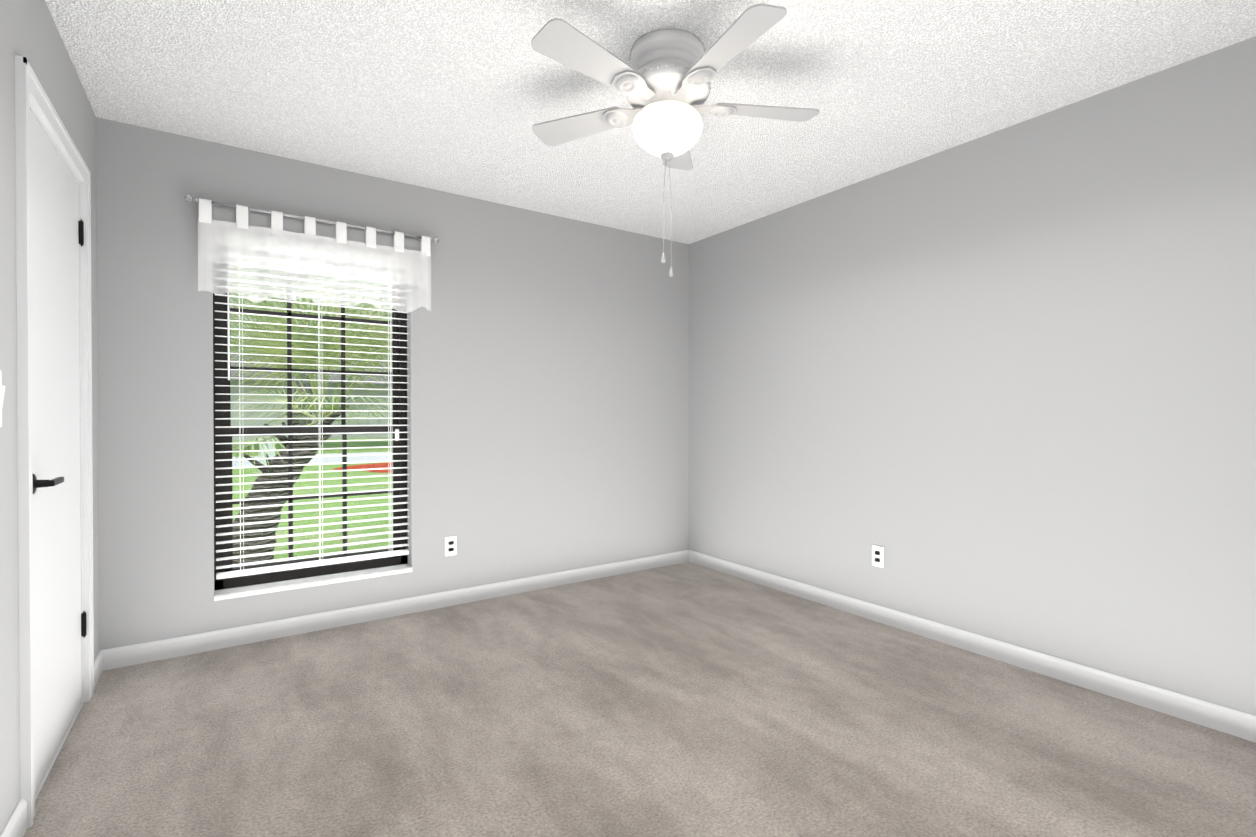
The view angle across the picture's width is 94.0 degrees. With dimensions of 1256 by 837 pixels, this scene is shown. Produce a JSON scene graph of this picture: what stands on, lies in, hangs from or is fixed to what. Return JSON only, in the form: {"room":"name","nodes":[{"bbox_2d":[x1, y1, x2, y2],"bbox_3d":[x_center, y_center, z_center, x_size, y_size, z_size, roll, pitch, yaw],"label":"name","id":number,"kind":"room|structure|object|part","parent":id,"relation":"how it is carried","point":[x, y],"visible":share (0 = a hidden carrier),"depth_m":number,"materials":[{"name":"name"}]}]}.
{"room":"bedroom","nodes":[
{"label":"bedroom","id":0,"kind":"room"},
{"bbox_2d":[0,0,99,834],"bbox_3d":[-1.268,-0.093,0.915,0.120,2.640,3.960,0,1,-34],"label":"wall","id":1,"kind":"structure","parent":0,"point":[29,31],"depth_m":1.56,"materials":[{"name":"grey paint"}]},
{"bbox_2d":[0,371,4,427],"bbox_3d":[-1.533,-0.049,1.425,0.018,0.144,0.088,0,1,-34],"label":"light switch","id":2,"kind":"object","parent":1,"relation":"attached to","point":[2,389],"visible":1,"depth_m":1.44,"materials":[{"name":"white plastic"}]},
{"bbox_2d":[0,798,26,836],"bbox_3d":[-0.905,1.086,0.513,0.013,0.088,2.632,0,1,-34],"label":"baseboard","id":3,"kind":"structure","parent":1,"relation":"attached to","point":[16,825],"depth_m":1.54,"materials":[{"name":"grey wood"}]},
{"bbox_2d":[15,55,93,827],"bbox_3d":[-1.972,0.117,1.927,0.181,2.204,0.920,0,1,-34],"label":"door frame","id":4,"kind":"structure","parent":1,"relation":"attached to","point":[28,88],"depth_m":1.63,"materials":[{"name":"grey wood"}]},
{"bbox_2d":[30,111,86,791],"bbox_3d":[-1.930,0.100,1.962,0.050,2.015,0.776,0,1,-34],"label":"door","id":5,"kind":"structure","parent":1,"relation":"in","point":[55,430],"depth_m":1.95,"materials":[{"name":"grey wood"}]},
{"bbox_2d":[32,474,63,493],"bbox_3d":[-1.743,0.191,1.755,0.052,0.062,0.149,0,1,-34],"label":"door handle","id":6,"kind":"object","parent":5,"relation":"attached to","point":[46,483],"depth_m":1.72,"materials":[{"name":"black metal"}]},
{"bbox_3d":[-2.146,0.042,2.277,0.048,1.634,0.013,0,1,-34],"label":"door hinges","id":7,"kind":"part","parent":5,"relation":"part of","materials":[{"name":"black metal"}]},
{"bbox_2d":[94,651,102,688],"bbox_3d":[-2.251,1.071,2.475,0.013,0.088,0.288,0,1,-34],"label":"baseboard","id":8,"kind":"structure","parent":1,"relation":"attached to","point":[98,665],"depth_m":2.49,"materials":[{"name":"grey wood"}]},
{"bbox_2d":[96,117,688,649],"bbox_3d":[-0.991,-0.113,3.627,3.645,2.640,0.200,0,1,-34],"label":"wall","id":9,"kind":"structure","parent":0,"point":[548,393],"depth_m":3.44,"materials":[{"name":"grey paint"}]},
{"bbox_2d":[213,246,407,589],"bbox_3d":[-1.690,-0.035,3.184,0.923,1.770,0.071,0,1,-34],"label":"window","id":10,"kind":"structure","parent":9,"relation":"in","point":[240,581],"depth_m":3.12,"materials":[{"name":"brown metal"}]},
{"bbox_2d":[215,230,408,578],"bbox_3d":[-1.637,-0.067,3.108,0.915,1.700,0.066,0,1,-34],"label":"window blinds","id":11,"kind":"object","parent":10,"relation":"attached to","point":[261,570],"visible":0.79,"depth_m":3.08,"materials":[{"name":"white plastic"}]},
{"bbox_2d":[395,429,398,440],"bbox_3d":[-1.333,0.095,3.382,0.022,0.067,0.020,0,1,-34],"label":"blind cord tassel","id":12,"kind":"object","parent":10,"relation":"attached to","point":[396,434],"depth_m":3.38,"materials":[{"name":"white plastic"}]},
{"bbox_2d":[184,195,438,312],"bbox_3d":[-1.569,-0.802,3.037,1.170,0.470,0.112,0,1,-34],"label":"valance","id":13,"kind":"object","parent":9,"relation":"attached to","point":[276,224],"visible":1,"depth_m":2.98,"materials":[{"name":"white fabric"}]},
{"bbox_3d":[-1.579,-1.014,3.051,1.102,0.032,0.073,0,1,-34],"label":"rod","id":14,"kind":"part","parent":13,"relation":"part of","materials":[{"name":"silver metal"}]},
{"bbox_2d":[214,564,411,600],"bbox_3d":[-1.639,0.863,3.118,0.923,0.025,0.118,0,1,-34],"label":"window sill","id":15,"kind":"structure","parent":9,"relation":"attached to","point":[243,591],"depth_m":3.06,"materials":[{"name":"wood"}]},
{"bbox_2d":[100,550,688,670],"bbox_3d":[-0.930,1.064,3.548,3.405,0.088,0.013,0,1,-34],"label":"baseboard","id":16,"kind":"structure","parent":9,"relation":"attached to","point":[124,656],"depth_m":3.17,"materials":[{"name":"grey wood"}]},
{"bbox_2d":[445,536,456,555],"bbox_3d":[-1.049,0.756,3.467,0.070,0.114,0.009,0,1,-34],"label":"electrical outlet","id":17,"kind":"object","parent":9,"relation":"attached to","point":[451,546],"visible":1,"depth_m":3.46,"materials":[{"name":"white plastic"}]},
{"bbox_2d":[23,562,1255,836],"bbox_3d":[0.152,1.169,1.971,3.405,0.100,3.840,0,1,-34],"label":"floor","id":18,"kind":"structure","parent":0,"point":[687,700],"depth_m":2.05,"materials":[{"name":"carpet"}]},
{"bbox_2d":[45,0,1255,243],"bbox_3d":[0.152,-1.371,1.952,3.405,0.100,3.840,0,1,-34],"label":"ceiling","id":19,"kind":"structure","parent":0,"point":[457,96],"depth_m":2.30,"materials":[{"name":"white paint"}]},
{"bbox_2d":[531,4,819,276],"bbox_3d":[0.142,-0.917,2.084,1.091,0.810,1.082,0,1,-34],"label":"ceiling fan","id":20,"kind":"object","parent":19,"relation":"hanging from","point":[663,84],"visible":1,"depth_m":2.00,"materials":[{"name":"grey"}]},
{"bbox_3d":[0.142,-1.030,2.113,0.258,0.157,0.258,0,1,-34],"label":"lamp shade","id":21,"kind":"part","parent":20,"relation":"part of","materials":[{"name":"white glass"}]},
{"bbox_3d":[0.142,-1.214,2.112,0.315,0.216,0.313,0,1,-34],"label":"motor","id":22,"kind":"part","parent":20,"relation":"part of","materials":[{"name":"grey metal"}]},
{"bbox_2d":[689,36,1255,715],"bbox_3d":[1.639,-0.108,2.909,0.120,2.640,3.960,0,1,-34],"label":"wall","id":23,"kind":"structure","parent":0,"point":[999,384],"depth_m":2.61,"materials":[{"name":"grey paint"}]},
{"bbox_2d":[872,545,883,567],"bbox_3d":[1.365,0.754,3.200,0.009,0.114,0.070,0,1,-34],"label":"electrical outlet","id":24,"kind":"object","parent":23,"relation":"attached to","point":[877,556],"visible":1,"depth_m":3.20,"materials":[{"name":"white plastic"}]},
{"bbox_2d":[689,550,1255,742],"bbox_3d":[1.550,1.068,2.929,0.013,0.088,3.840,0,1,-34],"label":"baseboard","id":25,"kind":"structure","parent":23,"relation":"attached to","point":[1236,723],"depth_m":2.60,"materials":[{"name":"grey wood"}]},
{"label":"outside","id":26,"kind":"structure","parent":0,"visible":0},
{"bbox_2d":[232,434,391,561],"bbox_3d":[-23.030,1.015,50.437,160.000,0.001,170.000,0,1,-34],"label":"ground","id":27,"kind":"structure","parent":26,"point":[329,505],"depth_m":9.17,"materials":[{"name":"green plant"}]},
{"bbox_2d":[259,439,276,472],"bbox_3d":[-8.553,0.882,13.860,0.380,0.800,0.300,0,1,-34],"label":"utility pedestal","id":28,"kind":"object","parent":27,"relation":"on","point":[271,454],"depth_m":13.75,"materials":[{"name":"white"}]},
{"bbox_2d":[230,352,391,440],"bbox_3d":[-19.279,-1.399,35.227,8.800,5.050,7.800,0,1,-34],"label":"house","id":29,"kind":"structure","parent":27,"relation":"on","point":[234,381],"depth_m":32.05,"materials":[{"name":"grey"}]},
{"bbox_2d":[230,262,391,566],"bbox_3d":[-2.862,-0.042,5.432,2.984,2.771,3.141,0,1,-34],"label":"tree","id":30,"kind":"object","parent":27,"relation":"on","point":[309,353],"depth_m":5.05,"materials":[{"name":"green plant"}]},
{"bbox_2d":[230,253,391,425],"bbox_3d":[-17.605,-6.264,35.823,35.795,14.831,36.124,0,1,-34],"label":"trees","id":31,"kind":"object","parent":27,"relation":"on","point":[307,384],"depth_m":20.64,"materials":[{"name":"green plant"}]},
{"bbox_2d":[232,451,391,468],"bbox_3d":[-3.572,1.212,22.070,160.000,0.020,4.700,0,1,-34],"label":"road","id":32,"kind":"structure","parent":27,"relation":"on","point":[358,458],"depth_m":18.02,"materials":[{"name":"grey asphalt"}]},
{"bbox_2d":[333,462,391,472],"bbox_3d":[-2.934,1.225,17.290,10.374,0.055,3.748,0,1,-34],"label":"mulch bed","id":33,"kind":"object","parent":27,"relation":"on","point":[375,465],"depth_m":14.63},
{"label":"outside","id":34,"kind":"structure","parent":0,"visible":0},
{"bbox_2d":[360,345,391,423],"bbox_3d":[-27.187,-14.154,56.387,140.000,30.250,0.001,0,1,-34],"label":"tree","id":35,"kind":"object","parent":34,"point":[391,387],"depth_m":58.80,"materials":[{"name":"green plant"}]}
]}

